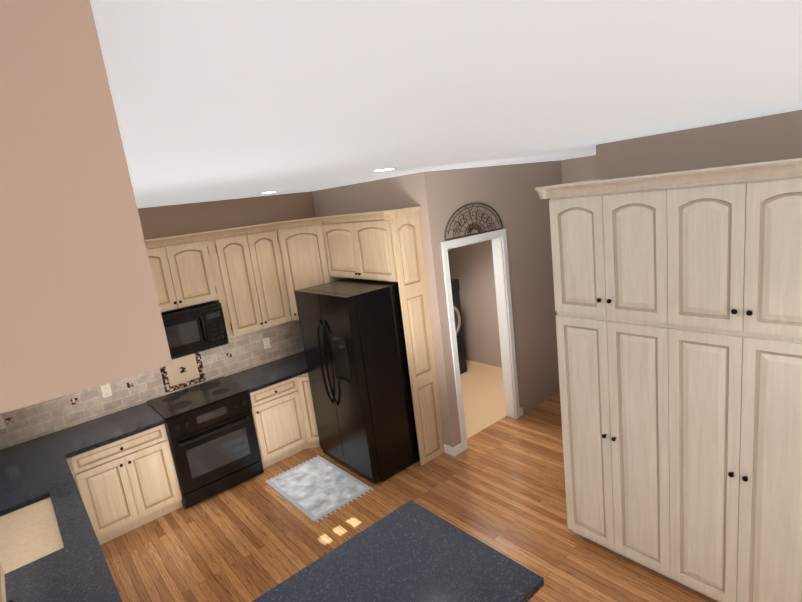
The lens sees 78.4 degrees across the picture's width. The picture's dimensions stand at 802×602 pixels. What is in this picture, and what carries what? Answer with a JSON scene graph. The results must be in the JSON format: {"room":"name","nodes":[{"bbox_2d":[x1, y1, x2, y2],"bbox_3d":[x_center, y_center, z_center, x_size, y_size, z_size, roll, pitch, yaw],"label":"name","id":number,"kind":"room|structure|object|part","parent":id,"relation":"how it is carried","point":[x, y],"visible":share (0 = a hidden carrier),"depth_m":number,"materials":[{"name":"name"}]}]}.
{"room":"kitchen","nodes":[
{"label":"kitchen","id":0,"kind":"room"},
{"bbox_2d":[0,0,172,413],"bbox_3d":[-1.835,-0.210,1.787,0.609,0.271,4.520,-16,15,-38],"label":"wall","id":1,"kind":"structure","parent":0,"point":[79,307],"depth_m":0.24,"materials":[{"name":"beige paint"}]},
{"bbox_2d":[138,191,314,239],"bbox_3d":[-1.542,0.168,5.830,5.870,2.730,0.510,-16,15,-38],"label":"wall","id":2,"kind":"structure","parent":0,"point":[172,220],"depth_m":5.12,"materials":[{"name":"brown paint"}]},
{"bbox_2d":[147,239,222,311],"bbox_3d":[-2.217,-0.226,4.650,0.774,0.591,0.348,-16,15,-38],"label":"upper cabinet","id":3,"kind":"object","parent":2,"relation":"attached to","point":[183,274],"depth_m":4.59,"materials":[{"name":"brown wood"}]},
{"bbox_2d":[161,301,228,359],"bbox_3d":[-2.126,0.289,4.724,0.760,0.417,0.436,-16,15,-38],"label":"microwave","id":4,"kind":"object","parent":3,"relation":"attached to","point":[193,329],"visible":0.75,"depth_m":4.65,"materials":[{"name":"black"}]},
{"bbox_2d":[145,206,420,248],"bbox_3d":[-0.952,-0.447,3.292,3.270,0.122,3.335,-16,15,-38],"label":"crown molding","id":5,"kind":"structure","parent":3,"relation":"attached to","point":[355,217],"depth_m":4.67,"materials":[{"name":"brown wood"}]},
{"bbox_2d":[211,230,291,338],"bbox_3d":[-1.622,-0.198,5.157,0.738,0.996,0.348,-16,15,-38],"label":"upper cabinet","id":6,"kind":"object","parent":2,"relation":"attached to","point":[241,279],"depth_m":5.01,"materials":[{"name":"brown wood"}]},
{"bbox_2d":[312,174,444,443],"bbox_3d":[-0.255,0.102,5.389,0.120,2.730,1.810,-16,15,-38],"label":"wall","id":7,"kind":"structure","parent":0,"point":[394,193],"depth_m":4.96,"materials":[{"name":"beige paint"}]},
{"bbox_2d":[251,500,543,601],"bbox_3d":[-0.177,1.304,1.992,1.347,0.035,0.850,-16,15,-38],"label":"countertop","id":8,"kind":"structure","parent":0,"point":[411,551],"depth_m":2.22,"materials":[{"name":"grey stone"}]},
{"bbox_2d":[100,360,717,601],"bbox_3d":[1.409,1.891,2.741,5.990,0.060,9.290,-16,15,-38],"label":"floor","id":9,"kind":"structure","parent":0,"point":[499,485],"depth_m":4.02,"materials":[{"name":"brown wood"}]},
{"bbox_2d":[0,497,63,573],"bbox_3d":[-2.173,1.812,2.949,0.628,0.864,0.917,-16,15,-38],"label":"base cabinet","id":10,"kind":"object","parent":9,"relation":"on","point":[30,533],"depth_m":2.87,"materials":[{"name":"brown wood"}]},
{"bbox_2d":[0,432,121,601],"bbox_3d":[-1.965,1.399,2.588,0.660,0.035,4.047,-16,15,-38],"label":"countertop","id":11,"kind":"structure","parent":10,"relation":"on","point":[35,470],"depth_m":2.82,"materials":[{"name":"grey stone"}]},
{"bbox_2d":[66,424,182,544],"bbox_3d":[-2.519,1.550,4.398,0.789,0.864,0.628,-16,15,-38],"label":"base cabinet","id":12,"kind":"object","parent":9,"relation":"on","point":[127,484],"depth_m":4.17,"materials":[{"name":"brown wood"}]},
{"bbox_2d":[56,402,164,456],"bbox_3d":[-2.540,1.107,4.313,0.729,0.035,0.637,-16,15,-38],"label":"countertop","id":13,"kind":"structure","parent":12,"relation":"on","point":[98,432],"depth_m":4.24,"materials":[{"name":"grey stone"}]},
{"bbox_2d":[146,376,263,508],"bbox_3d":[-1.897,1.357,4.830,0.764,0.914,0.716,-16,15,-38],"label":"range","id":14,"kind":"object","parent":9,"relation":"on","point":[212,435],"visible":0.98,"depth_m":4.59,"materials":[{"name":"black metal"}]},
{"bbox_2d":[249,376,308,468],"bbox_3d":[-1.437,1.231,5.282,0.541,0.864,0.628,-16,15,-38],"label":"base cabinet","id":15,"kind":"object","parent":9,"relation":"on","point":[276,408],"depth_m":5.04,"materials":[{"name":"brown wood"}]},
{"bbox_2d":[225,351,307,392],"bbox_3d":[-1.150,0.697,5.448,1.420,0.035,0.637,-16,15,-38],"label":"countertop","id":16,"kind":"structure","parent":15,"relation":"on","point":[259,377],"depth_m":5.20,"materials":[{"name":"grey stone"}]},
{"bbox_2d":[298,372,308,379],"bbox_3d":[-0.843,1.080,5.651,0.878,0.864,0.808,-16,15,-38],"label":"base cabinet","id":17,"kind":"object","parent":9,"relation":"on","point":[304,376],"depth_m":5.12,"materials":[{"name":"brown wood"}]},
{"bbox_2d":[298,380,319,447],"bbox_3d":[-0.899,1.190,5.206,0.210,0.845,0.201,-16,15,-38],"label":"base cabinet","id":18,"kind":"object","parent":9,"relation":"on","point":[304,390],"depth_m":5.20,"materials":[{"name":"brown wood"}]},
{"bbox_2d":[266,455,373,522],"bbox_3d":[-0.791,1.728,4.627,0.606,0.008,0.980,-16,15,-38],"label":"rug","id":19,"kind":"object","parent":9,"relation":"on","point":[314,489],"visible":1,"depth_m":4.57,"materials":[{"name":"grey fabric"}]},
{"bbox_2d":[294,278,419,483],"bbox_3d":[-0.358,0.715,4.867,0.892,1.778,0.910,-16,15,-38],"label":"refrigerator","id":20,"kind":"object","parent":9,"relation":"on","point":[366,427],"depth_m":4.50,"materials":[{"name":"black metal"}]},
{"bbox_3d":[-0.693,0.581,4.568,0.076,0.828,0.112,-16,15,-38],"label":"refrigerator handle","id":21,"kind":"part","parent":20,"relation":"part of","materials":[{"name":"black metal"}]},
{"bbox_2d":[277,215,444,464],"bbox_3d":[-0.536,0.369,5.179,0.679,2.365,1.806,-16,15,-38],"label":"cabinet surround","id":22,"kind":"object","parent":9,"relation":"on","point":[390,250],"visible":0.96,"depth_m":4.70,"materials":[{"name":"brown wood"}]},
{"bbox_2d":[451,279,466,373],"bbox_3d":[0.386,0.400,6.975,0.672,1.350,0.812,-16,15,-38],"label":"dryer","id":23,"kind":"object","parent":9,"relation":"on","point":[455,287],"visible":0.17,"depth_m":6.84,"materials":[{"name":"black"}]},
{"bbox_2d":[535,158,801,601],"bbox_3d":[2.329,0.562,2.269,0.686,2.495,3.360,-16,15,-38],"label":"pantry","id":24,"kind":"object","parent":9,"relation":"on","point":[678,301],"visible":1,"depth_m":2.69,"materials":[{"name":"beige wood"}]},
{"bbox_2d":[90,0,801,208],"bbox_3d":[1.075,-0.820,2.170,5.990,0.060,9.290,-16,15,-38],"label":"ceiling","id":25,"kind":"structure","parent":0,"point":[215,100],"depth_m":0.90,"materials":[{"name":"white paint"}]},
{"bbox_2d":[372,168,396,171],"bbox_3d":[-0.111,-0.868,3.257,0.169,0.005,0.169,-5,12,12],"label":"recessed light","id":26,"kind":"object","parent":25,"relation":"in","point":[385,169],"depth_m":3.22,"materials":[{"name":"white"}]},
{"bbox_2d":[414,160,561,446],"bbox_3d":[1.138,-0.047,5.284,2.160,2.730,0.120,-16,15,-38],"label":"wall","id":27,"kind":"structure","parent":0,"point":[509,194],"depth_m":5.15,"materials":[{"name":"beige paint"}]},
{"bbox_2d":[445,203,502,240],"bbox_3d":[0.705,-0.784,4.745,0.842,0.320,0.014,-16,15,-38],"label":"wall decoration","id":28,"kind":"object","parent":27,"relation":"attached to","point":[470,229],"visible":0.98,"depth_m":4.72,"materials":[{"name":"brown metal"}]},
{"bbox_2d":[441,229,519,450],"bbox_3d":[0.807,0.372,5.038,0.940,2.095,0.139,-16,15,-38],"label":"door frame","id":29,"kind":"structure","parent":27,"relation":"attached to","point":[505,321],"depth_m":5.14,"materials":[{"name":"white wood"}]},
{"bbox_2d":[444,407,522,455],"bbox_3d":[0.899,1.354,5.220,1.124,0.090,0.136,-16,15,-38],"label":"baseboard","id":30,"kind":"structure","parent":27,"relation":"attached to","point":[455,450],"depth_m":4.87,"materials":[{"name":"white"}]},
{"bbox_2d":[448,155,596,367],"bbox_3d":[3.497,-0.113,4.220,0.120,2.730,9.170,-16,15,-38],"label":"wall","id":31,"kind":"structure","parent":0,"point":[471,267],"depth_m":7.05,"materials":[{"name":"beige paint"}]},
{"bbox_2d":[596,110,801,179],"bbox_3d":[3.528,0.366,1.922,0.780,2.730,5.320,-16,15,-38],"label":"wall","id":32,"kind":"structure","parent":0,"point":[774,137],"depth_m":2.92,"materials":[{"name":"beige paint"}]},
{"bbox_3d":[-0.849,1.205,0.498,0.120,2.730,8.900,-16,15,-38],"label":"wall","id":33,"kind":"structure","parent":0,"visible":0},
{"bbox_2d":[0,561,11,601],"bbox_3d":[-1.423,0.551,1.332,0.328,1.124,0.796,-16,15,-38],"label":"upper cabinet","id":34,"kind":"object","parent":33,"relation":"attached to","point":[2,589],"depth_m":1.72,"materials":[{"name":"brown wood"}]},
{"bbox_2d":[0,320,303,449],"bbox_3d":[-2.192,0.679,4.985,3.558,0.498,0.019,-16,15,-38],"label":"tile backsplash","id":35,"kind":"structure","parent":33,"relation":"attached to","point":[239,353],"depth_m":4.78,"materials":[{"name":"tile"}]},
{"bbox_2d":[0,415,5,429],"bbox_3d":[-3.320,1.008,4.054,0.075,0.115,0.009,-16,15,-38],"label":"electrical outlet plate","id":36,"kind":"object","parent":35,"relation":"attached to","point":[2,425],"depth_m":4.07,"materials":[{"name":"beige plastic"}]},
{"bbox_2d":[100,384,111,397],"bbox_3d":[-2.720,0.831,4.544,0.075,0.115,0.009,-16,15,-38],"label":"electrical outlet plate","id":37,"kind":"object","parent":35,"relation":"attached to","point":[106,390],"depth_m":4.54,"materials":[{"name":"beige plastic"}]},
{"bbox_2d":[263,337,270,348],"bbox_3d":[-1.509,0.474,5.533,0.075,0.115,0.009,-16,15,-38],"label":"electrical outlet plate","id":38,"kind":"object","parent":35,"relation":"attached to","point":[266,342],"depth_m":5.53,"materials":[{"name":"beige plastic"}]}
]}

